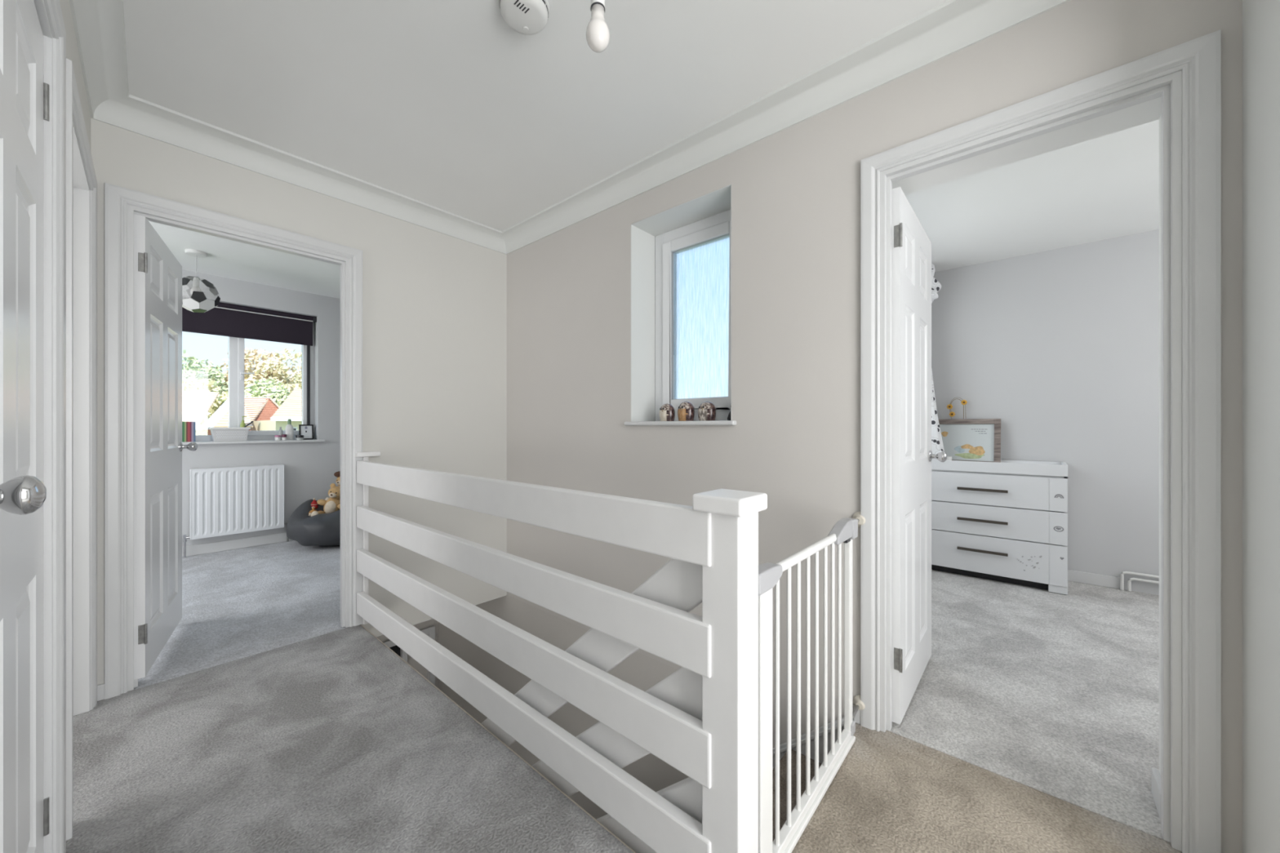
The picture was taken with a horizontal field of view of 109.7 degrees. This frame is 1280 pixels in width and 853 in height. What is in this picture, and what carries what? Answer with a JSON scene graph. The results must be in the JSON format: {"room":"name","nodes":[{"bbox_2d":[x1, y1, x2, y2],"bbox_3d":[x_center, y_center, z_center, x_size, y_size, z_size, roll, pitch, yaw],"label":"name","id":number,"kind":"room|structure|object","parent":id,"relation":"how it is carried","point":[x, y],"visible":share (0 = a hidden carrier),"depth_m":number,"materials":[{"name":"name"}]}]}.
{"room":"stair landing","nodes":[
{"label":"stair landing","id":0,"kind":"room"},
{"bbox_2d":[59,0,90,149],"bbox_3d":[-0.898,-0.120,0.532,3.630,2.440,0.120,0,0,42],"label":"wall","id":1,"kind":"structure","parent":0,"point":[72,50],"depth_m":1.42,"materials":[{"name":"beige paint"}]},
{"bbox_2d":[0,0,48,852],"bbox_3d":[-1.100,0.090,0.808,0.766,1.996,0.104,0,0,42],"label":"door","id":2,"kind":"structure","parent":1,"relation":"in","point":[24,93],"depth_m":0.87,"materials":[{"name":"white wood"}]},
{"bbox_2d":[33,0,66,852],"bbox_3d":[-1.136,0.059,0.762,0.904,2.083,0.138,0,0,42],"label":"trim","id":3,"kind":"structure","parent":1,"relation":"attached to","point":[49,12],"depth_m":1.07,"materials":[{"name":"white wood"}]},
{"bbox_2d":[66,57,97,840],"bbox_3d":[-1.890,0.059,1.453,0.883,2.083,0.138,0,0,42],"label":"trim","id":4,"kind":"structure","parent":1,"relation":"attached to","point":[81,178],"depth_m":1.72,"materials":[{"name":"white wood"}]},
{"bbox_2d":[69,0,1070,254],"bbox_3d":[-0.385,-1.289,1.425,3.226,0.106,1.966,0,0,41],"label":"trim","id":5,"kind":"structure","parent":1,"relation":"attached to","point":[952,26],"depth_m":1.89,"materials":[{"name":"white paint"}]},
{"bbox_2d":[149,221,340,298],"bbox_3d":[-3.094,-1.400,2.835,2.510,0.120,3.403,0,0,41],"label":"ceiling","id":6,"kind":"structure","parent":0,"point":[226,258],"depth_m":3.70,"materials":[{"name":"paint"}]},
{"bbox_2d":[182,248,220,312],"bbox_3d":[-3.395,-1.110,3.448,0.268,0.460,0.270,0,0,41],"label":"pendant","id":7,"kind":"object","parent":6,"relation":"hanging from","point":[197,302],"visible":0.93,"depth_m":3.42,"materials":[{"name":"white plastic"}]},
{"bbox_2d":[182,269,340,546],"bbox_3d":[-4.108,-0.070,3.787,0.270,2.540,3.503,0,0,41],"label":"wall","id":8,"kind":"structure","parent":0,"point":[309,468],"depth_m":4.42,"materials":[{"name":"grey paint"}]},
{"bbox_2d":[182,464,288,557],"bbox_3d":[-3.619,0.729,4.069,0.064,0.742,0.715,0,0,41],"label":"radiator","id":9,"kind":"object","parent":8,"relation":"attached to","point":[226,500],"visible":0.97,"depth_m":4.02,"materials":[{"name":"white metal"}]},
{"bbox_2d":[191,464,283,470],"bbox_3d":[-3.617,0.362,4.071,0.064,0.008,0.623,0,0,41],"label":"grille","id":10,"kind":"object","parent":9,"relation":"attached to","point":[276,466],"depth_m":4.09,"materials":[{"name":"white metal"}]},
{"bbox_2d":[182,532,293,557],"bbox_3d":[-4.034,1.060,3.656,0.014,0.089,3.403,0,0,41],"label":"baseboard","id":11,"kind":"structure","parent":8,"relation":"attached to","point":[202,548],"depth_m":4.07,"materials":[{"name":"white wood"}]},
{"bbox_2d":[182,322,324,444],"bbox_3d":[-3.889,-0.489,3.955,0.250,1.279,1.845,0,0,41],"label":"window","id":12,"kind":"structure","parent":8,"relation":"in","point":[236,346],"depth_m":4.22,"materials":[{"name":"white plastic"}]},
{"bbox_2d":[182,421,184,441],"bbox_3d":[-3.927,0.038,3.871,0.132,0.174,0.012,0,0,41],"label":"book","id":13,"kind":"object","parent":12,"relation":"on","point":[183,422],"visible":0.79,"depth_m":3.83,"materials":[{"name":"green paper"}]},
{"bbox_2d":[184,422,186,441],"bbox_3d":[-3.919,0.040,3.880,0.132,0.172,0.009,0,0,41],"label":"book","id":14,"kind":"object","parent":12,"relation":"on","point":[184,422],"visible":0.68,"depth_m":3.84,"materials":[{"name":"green paper"}]},
{"bbox_2d":[185,421,187,441],"bbox_3d":[-3.913,0.038,3.887,0.132,0.174,0.009,0,0,41],"label":"book","id":15,"kind":"object","parent":12,"relation":"on","point":[185,421],"visible":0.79,"depth_m":3.85,"materials":[{"name":"red paper"}]},
{"bbox_2d":[187,422,190,441],"bbox_3d":[-3.906,0.039,3.896,0.132,0.173,0.011,0,0,41],"label":"book","id":16,"kind":"object","parent":12,"relation":"on","point":[188,423],"visible":0.75,"depth_m":3.85,"materials":[{"name":"red paper"}]},
{"bbox_2d":[190,422,191,441],"bbox_3d":[-3.898,0.040,3.904,0.132,0.172,0.009,0,0,41],"label":"book","id":17,"kind":"object","parent":12,"relation":"on","point":[190,422],"visible":0.68,"depth_m":3.86,"materials":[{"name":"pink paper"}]},
{"bbox_2d":[190,421,193,441],"bbox_3d":[-3.891,0.038,3.912,0.132,0.174,0.011,0,0,41],"label":"book","id":18,"kind":"object","parent":12,"relation":"on","point":[190,421],"visible":0.64,"depth_m":3.87,"materials":[{"name":"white paper"}]},
{"bbox_2d":[193,422,195,441],"bbox_3d":[-3.883,0.040,3.921,0.132,0.172,0.012,0,0,41],"label":"book","id":19,"kind":"object","parent":12,"relation":"on","point":[194,423],"visible":0.7,"depth_m":3.88,"materials":[{"name":"blue paper"}]},
{"bbox_2d":[208,427,250,441],"bbox_3d":[-3.713,0.064,4.080,0.146,0.124,0.274,0,0,41],"label":"basket","id":20,"kind":"object","parent":12,"relation":"on","point":[218,434],"visible":1,"depth_m":4.03,"materials":[{"name":"grey"}]},
{"bbox_2d":[240,416,246,427],"bbox_3d":[-3.652,0.010,4.150,0.039,0.221,0.046,0,0,41],"label":"pump bottle","id":21,"kind":"object","parent":20,"relation":"in","point":[242,424],"visible":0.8,"depth_m":4.14,"materials":[{"name":"green plastic"}]},
{"bbox_2d":[182,296,316,346],"bbox_3d":[-3.876,-0.975,3.947,0.051,0.300,1.730,0,0,41],"label":"roller blind","id":22,"kind":"object","parent":12,"relation":"attached to","point":[225,319],"visible":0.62,"depth_m":4.21,"materials":[{"name":"dark fabric"},{"name":"dark plastic"}]},
{"bbox_2d":[275,435,280,439],"bbox_3d":[-3.474,0.101,4.323,0.045,0.049,0.046,0,0,41],"label":"jar","id":23,"kind":"object","parent":12,"relation":"on","point":[277,437],"visible":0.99,"depth_m":4.31,"materials":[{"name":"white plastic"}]},
{"bbox_2d":[278,426,283,439],"bbox_3d":[-3.498,0.061,4.387,0.039,0.129,0.040,0,0,41],"label":"spray bottle","id":24,"kind":"object","parent":12,"relation":"on","point":[280,431],"visible":0.7,"depth_m":4.37,"materials":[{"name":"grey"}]},
{"bbox_2d":[281,434,286,439],"bbox_3d":[-3.439,0.097,4.355,0.039,0.057,0.040,0,0,41],"label":"jar","id":25,"kind":"object","parent":12,"relation":"on","point":[283,436],"visible":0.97,"depth_m":4.34,"materials":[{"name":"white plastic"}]},
{"bbox_2d":[284,418,293,439],"bbox_3d":[-3.440,0.023,4.423,0.041,0.205,0.068,0,0,41],"label":"lotion bottle","id":26,"kind":"object","parent":12,"relation":"on","point":[289,430],"visible":0.94,"depth_m":4.41,"materials":[{"name":"white plastic"}]},
{"bbox_2d":[295,435,303,439],"bbox_3d":[-3.349,0.102,4.436,0.063,0.047,0.064,0,0,41],"label":"tin","id":27,"kind":"object","parent":12,"relation":"on","point":[298,437],"visible":1,"depth_m":4.41,"materials":[{"name":"grey metal"}]},
{"bbox_2d":[90,118,506,684],"bbox_3d":[-2.111,-0.070,1.977,0.100,2.540,3.403,0,0,41],"label":"wall","id":28,"kind":"structure","parent":0,"point":[434,304],"depth_m":2.69,"materials":[{"name":"beige paint"}]},
{"bbox_2d":[97,683,104,701],"bbox_3d":[-2.175,1.069,1.817,0.014,0.062,0.050,0,0,41],"label":"baseboard","id":29,"kind":"structure","parent":28,"relation":"attached to","point":[100,688],"depth_m":1.81,"materials":[{"name":"white wood"}]},
{"bbox_2d":[133,213,197,679],"bbox_3d":[-2.345,0.084,2.206,0.173,1.963,0.760,0,0,-37],"label":"door","id":30,"kind":"structure","parent":28,"relation":"in","point":[158,446],"depth_m":2.07,"materials":[{"name":"white wood"}]},
{"bbox_2d":[104,182,362,699],"bbox_3d":[-1.898,0.055,2.207,0.118,2.090,0.933,0,0,41],"label":"trim","id":31,"kind":"structure","parent":28,"relation":"attached to","point":[121,203],"depth_m":1.88,"materials":[{"name":"white wood"}]},
{"bbox_2d":[360,624,635,852],"bbox_3d":[-0.708,1.151,1.774,2.280,0.098,0.006,0,0,41],"label":"trim","id":32,"kind":"structure","parent":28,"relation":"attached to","point":[508,747],"depth_m":1.54,"materials":[{"name":"beige wood"}]},
{"bbox_2d":[376,618,437,687],"bbox_3d":[-2.694,2.450,2.951,0.100,2.500,2.703,0,0,41],"label":"wall","id":33,"kind":"structure","parent":0,"point":[432,622],"depth_m":3.87,"materials":[{"name":"beige paint"}]},
{"bbox_2d":[383,625,435,685],"bbox_3d":[-2.206,2.709,3.465,0.100,1.983,1.220,0,0,41],"label":"door","id":34,"kind":"structure","parent":33,"relation":"in","point":[429,631],"depth_m":3.82,"materials":[{"name":"white"}]},
{"bbox_2d":[376,595,506,636],"bbox_3d":[-2.262,1.203,2.574,1.106,0.005,2.703,0,0,41],"label":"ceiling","id":35,"kind":"structure","parent":0,"point":[504,595],"depth_m":2.83,"materials":[{"name":"paint"}]},
{"bbox_2d":[66,540,1182,852],"bbox_3d":[-0.233,1.150,2.128,7.750,0.100,6.100,0,0,41],"label":"floor","id":36,"kind":"structure","parent":0,"point":[331,742],"depth_m":1.56,"materials":[{"name":"carpet"}]},
{"bbox_2d":[286,499,340,546],"bbox_3d":[-2.886,0.898,4.356,0.755,0.409,0.821,0,0,41],"label":"bean bag","id":37,"kind":"object","parent":36,"relation":"on","point":[322,529],"visible":0.46,"depth_m":4.00,"materials":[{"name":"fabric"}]},
{"bbox_2d":[307,507,317,515],"bbox_3d":[-3.025,0.833,4.169,0.180,0.167,0.137,0,0,20],"label":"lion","id":38,"kind":"object","parent":37,"relation":"on","point":[313,508],"visible":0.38,"depth_m":4.18},
{"bbox_2d":[311,497,320,511],"bbox_3d":[-3.093,0.770,4.269,0.126,0.191,0.115,0,0,-20],"label":"gnome","id":39,"kind":"object","parent":37,"relation":"on","point":[313,504],"visible":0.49,"depth_m":4.28,"materials":[{"name":"red fabric"}]},
{"bbox_2d":[311,483,340,516],"bbox_3d":[-2.896,0.701,4.219,0.267,0.337,0.252,0,0,-6],"label":"plush bear","id":40,"kind":"object","parent":37,"relation":"on","point":[332,504],"visible":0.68,"depth_m":4.22},
{"bbox_2d":[324,471,340,500],"bbox_3d":[-2.934,0.588,4.408,0.240,0.305,0.219,0,0,3],"label":"plush bear","id":41,"kind":"object","parent":40,"relation":"on","point":[337,474],"visible":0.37,"depth_m":4.40},
{"bbox_2d":[355,451,767,852],"bbox_3d":[-0.649,0.669,1.759,2.387,1.062,0.128,0,0,41],"label":"balustrade","id":42,"kind":"object","parent":36,"relation":"on","point":[718,533],"visible":1,"depth_m":1.18,"materials":[{"name":"white wood"}]},
{"bbox_2d":[758,511,865,852],"bbox_3d":[0.541,0.704,1.352,0.060,0.781,0.856,0,0,41],"label":"gate","id":43,"kind":"object","parent":42,"relation":"attached to","point":[846,530],"visible":0.99,"depth_m":1.24,"materials":[{"name":"white metal"}]},
{"bbox_2d":[852,511,865,528],"bbox_3d":[0.814,0.343,1.665,0.060,0.060,0.026,0,0,41],"label":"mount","id":44,"kind":"object","parent":43,"relation":"on","point":[861,520],"depth_m":1.66,"materials":[{"name":"beige plastic"}]},
{"bbox_2d":[853,694,865,710],"bbox_3d":[0.814,1.025,1.665,0.056,0.056,0.026,0,0,41],"label":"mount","id":45,"kind":"object","parent":43,"relation":"on","point":[857,702],"depth_m":1.66,"materials":[{"name":"beige plastic"}]},
{"bbox_2d":[931,459,1067,595],"bbox_3d":[2.523,0.674,3.431,1.054,0.852,0.421,0,0,41],"label":"dresser","id":46,"kind":"object","parent":36,"relation":"on","point":[1006,521],"visible":0.84,"depth_m":3.17,"materials":[{"name":"white wood"}]},
{"bbox_2d":[946,456,951,460],"bbox_3d":[2.394,0.266,3.511,0.062,0.075,0.062,0,0,41],"label":"pot","id":47,"kind":"object","parent":46,"relation":"on","point":[948,458],"visible":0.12,"depth_m":3.48,"materials":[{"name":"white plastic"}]},
{"bbox_2d":[938,418,1000,462],"bbox_3d":[2.573,0.118,3.588,0.468,0.367,0.080,0,0,41],"label":"picture frame","id":48,"kind":"object","parent":46,"relation":"on","point":[979,440],"visible":0.75,"depth_m":3.55,"materials":[{"name":"paper"}]},
{"bbox_2d":[946,397,967,418],"bbox_3d":[2.557,-0.154,3.636,0.138,0.175,0.026,0,0,41],"label":"headband","id":49,"kind":"object","parent":48,"relation":"on","point":[949,406],"visible":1,"depth_m":3.64,"materials":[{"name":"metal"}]},
{"bbox_2d":[931,459,1067,476],"bbox_3d":[2.532,0.286,3.441,1.054,0.077,0.395,0,0,41],"label":"dresser top","id":50,"kind":"object","parent":46,"relation":"on","point":[1006,468],"depth_m":3.21,"materials":[{"name":"white wood"}]},
{"bbox_2d":[123,0,1159,271],"bbox_3d":[1.256,-1.380,1.758,5.260,0.160,4.900,0,0,41],"label":"ceiling","id":51,"kind":"structure","parent":0,"point":[443,104],"depth_m":1.81,"materials":[{"name":"paint"}]},
{"bbox_2d":[497,0,549,35],"bbox_3d":[-0.367,-1.317,1.430,0.158,0.046,0.158,0,0,41],"label":"smoke detector","id":52,"kind":"object","parent":51,"relation":"attached to","point":[527,17],"visible":1,"depth_m":1.42,"materials":[{"name":"white plastic"}]},
{"bbox_2d":[586,0,609,52],"bbox_3d":[-0.106,-1.143,1.130,0.072,0.392,0.072,0,0,41],"label":"pendant bulb","id":53,"kind":"object","parent":51,"relation":"hanging from","point":[597,33],"visible":1,"depth_m":1.11,"materials":[{"name":"white glass"}]},
{"bbox_2d":[931,263,944,459],"bbox_3d":[1.794,-0.500,3.123,0.360,1.570,1.565,0,0,41],"label":"curtain","id":54,"kind":"object","parent":51,"relation":"hanging from","point":[937,446],"visible":0.1,"depth_m":3.52,"materials":[{"name":"fabric"}]},
{"bbox_2d":[437,0,1242,852],"bbox_3d":[-0.072,1.180,2.605,4.306,5.040,0.225,0,0,41],"label":"wall","id":55,"kind":"structure","parent":0,"point":[795,440],"depth_m":1.87,"materials":[{"name":"beige paint"}]},
{"bbox_2d":[624,184,736,426],"bbox_3d":[0.261,-0.554,2.328,0.668,1.092,0.299,0,0,41],"label":"window","id":56,"kind":"structure","parent":55,"relation":"in","point":[656,240],"depth_m":2.49,"materials":[{"name":"white plastic"}]},
{"bbox_2d":[659,403,675,421],"bbox_3d":[0.141,-0.077,2.376,0.091,0.094,0.072,0,0,41],"label":"ornament","id":57,"kind":"object","parent":56,"relation":"on","point":[667,411],"visible":0.97,"depth_m":2.35,"materials":[{"name":"silver"}]},
{"bbox_2d":[677,401,694,421],"bbox_3d":[0.233,-0.081,2.296,0.093,0.101,0.072,0,0,41],"label":"ornament","id":58,"kind":"object","parent":56,"relation":"on","point":[686,411],"visible":0.99,"depth_m":2.27,"materials":[{"name":"black"}]},
{"bbox_2d":[697,401,715,421],"bbox_3d":[0.328,-0.079,2.213,0.095,0.096,0.072,0,0,41],"label":"ornament","id":59,"kind":"object","parent":56,"relation":"on","point":[707,410],"visible":0.98,"depth_m":2.18,"materials":[{"name":"silver"}]},
{"bbox_2d":[727,402,731,420],"bbox_3d":[0.446,-0.081,2.132,0.066,0.102,0.066,0,0,41],"label":"ornament","id":60,"kind":"object","parent":56,"relation":"on","point":[729,417],"visible":0.12,"depth_m":2.12,"materials":[{"name":"black"}]},
{"bbox_2d":[853,706,861,724],"bbox_3d":[0.812,1.073,1.675,0.030,0.055,0.014,0,0,41],"label":"baseboard","id":61,"kind":"structure","parent":55,"relation":"attached to","point":[857,718],"depth_m":1.67,"materials":[{"name":"white wood"}]},
{"bbox_2d":[892,186,947,724],"bbox_3d":[1.154,0.104,1.906,0.173,1.964,0.680,0,0,41],"label":"door","id":62,"kind":"structure","parent":55,"relation":"in","point":[913,455],"depth_m":1.79,"materials":[{"name":"white wood"}]},
{"bbox_2d":[861,29,1221,852],"bbox_3d":[1.205,0.057,1.479,0.833,2.087,0.242,0,0,41],"label":"trim","id":63,"kind":"structure","parent":55,"relation":"attached to","point":[1179,86],"depth_m":1.19,"materials":[{"name":"white wood"}]},
{"bbox_2d":[1151,768,1160,820],"bbox_3d":[1.505,1.065,1.305,0.016,0.079,0.135,0,0,41],"label":"baseboard reveal","id":64,"kind":"structure","parent":55,"relation":"attached to","point":[1155,775],"depth_m":1.31,"materials":[{"name":"white"}]},
{"bbox_2d":[931,229,1159,595],"bbox_3d":[3.483,-0.050,2.979,3.270,2.500,0.130,0,0,41],"label":"wall","id":65,"kind":"structure","parent":0,"point":[1060,346],"depth_m":3.21,"materials":[{"name":"grey paint"}]},
{"bbox_2d":[1067,569,1119,589],"bbox_3d":[3.443,1.065,2.919,3.250,0.079,0.014,0,0,41],"label":"baseboard","id":66,"kind":"structure","parent":65,"relation":"attached to","point":[1092,579],"depth_m":3.15,"materials":[{"name":"white wood"}]},
{"bbox_2d":[1120,571,1159,591],"bbox_3d":[3.689,1.035,2.673,1.156,0.130,0.017,0,0,41],"label":"pipes","id":67,"kind":"object","parent":65,"relation":"attached to","point":[1122,575],"visible":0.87,"depth_m":3.01,"materials":[{"name":"white metal"}]},
{"bbox_2d":[1242,0,1279,852],"bbox_3d":[0.798,-0.122,0.251,0.100,2.444,2.628,0,0,41],"label":"wall","id":68,"kind":"structure","parent":0,"point":[1260,18],"depth_m":1.01,"materials":[{"name":"white paint"}]},
{"bbox_3d":[-1.172,3.750,1.622,3.900,0.100,2.703,0,0,41],"label":"floor","id":69,"kind":"structure","parent":0,"visible":0},
{"bbox_2d":[772,716,853,842],"bbox_3d":[-0.511,2.431,2.253,2.736,2.728,0.881,0,0,41],"label":"staircase","id":70,"kind":"structure","parent":69,"relation":"on","point":[783,747],"depth_m":1.72,"materials":[{"name":"carpet"}]},
{"bbox_2d":[480,558,702,852],"bbox_3d":[-0.810,1.961,1.921,2.625,3.477,0.120,0,0,41],"label":"balustrade","id":71,"kind":"object","parent":70,"relation":"attached to","point":[677,584],"visible":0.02,"depth_m":1.20,"materials":[{"name":"white paint"}]},
{"label":"outside","id":72,"kind":"structure","parent":0,"visible":0},
{"bbox_3d":[-40.889,4.050,48.960,114.000,0.100,140.000,0,0,41],"label":"ground","id":73,"kind":"structure","parent":72,"visible":0},
{"bbox_2d":[182,349,227,395],"bbox_3d":[-27.254,-0.305,26.159,5.066,8.643,5.521,0,0,41],"label":"tree","id":74,"kind":"object","parent":73,"relation":"on","point":[193,372],"visible":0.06,"depth_m":27.43,"materials":[{"name":"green plant"}]},
{"bbox_2d":[182,376,227,419],"bbox_3d":[-24.038,0.643,24.184,4.204,6.757,3.514,0,0,-26],"label":"tree","id":75,"kind":"object","parent":73,"relation":"on","point":[193,382],"visible":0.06,"depth_m":24.18,"materials":[{"name":"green plant"}]},
{"bbox_2d":[182,358,226,386],"bbox_3d":[-28.599,-0.224,29.615,4.174,8.482,4.631,0,0,41],"label":"tree","id":76,"kind":"object","parent":73,"relation":"on","point":[216,368],"visible":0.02,"depth_m":29.42,"materials":[{"name":"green plant"}]},
{"bbox_2d":[182,391,253,435],"bbox_3d":[-20.219,1.275,15.589,7.468,5.450,9.700,0,0,41],"label":"house","id":77,"kind":"structure","parent":73,"relation":"on","point":[195,404],"depth_m":16.74,"materials":[{"name":"beige"}]},
{"bbox_2d":[226,396,279,431],"bbox_3d":[-18.743,1.320,21.694,5.227,5.360,1.998,0,0,41],"label":"house","id":78,"kind":"structure","parent":73,"relation":"on","point":[258,408],"depth_m":20.21,"materials":[{"name":"brown brick"}]},
{"bbox_2d":[212,347,294,392],"bbox_3d":[-26.353,-0.712,30.678,5.439,9.454,4.739,0,0,41],"label":"tree","id":79,"kind":"object","parent":73,"relation":"on","point":[253,357],"visible":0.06,"depth_m":29.75,"materials":[{"name":"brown plant"}]},
{"bbox_2d":[219,376,290,405],"bbox_3d":[-21.285,0.574,25.719,3.827,6.893,4.143,0,0,41],"label":"tree","id":80,"kind":"object","parent":73,"relation":"on","point":[277,395],"visible":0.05,"depth_m":25.11,"materials":[{"name":"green plant"}]},
{"bbox_2d":[244,348,301,391],"bbox_3d":[-23.552,-0.664,30.330,4.729,9.358,5.666,0,0,38],"label":"tree","id":81,"kind":"object","parent":73,"relation":"on","point":[279,366],"visible":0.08,"depth_m":29.39,"materials":[{"name":"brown plant"}]},
{"bbox_2d":[250,388,301,431],"bbox_3d":[-12.918,1.240,19.265,5.200,5.520,5.360,0,0,41],"label":"house","id":82,"kind":"structure","parent":73,"relation":"on","point":[291,408],"depth_m":16.45,"materials":[{"name":"beige"}]},
{"bbox_2d":[279,382,301,407],"bbox_3d":[-19.363,0.602,26.554,3.986,6.838,4.630,0,0,41],"label":"tree","id":83,"kind":"object","parent":73,"relation":"on","point":[299,386],"visible":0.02,"depth_m":26.02,"materials":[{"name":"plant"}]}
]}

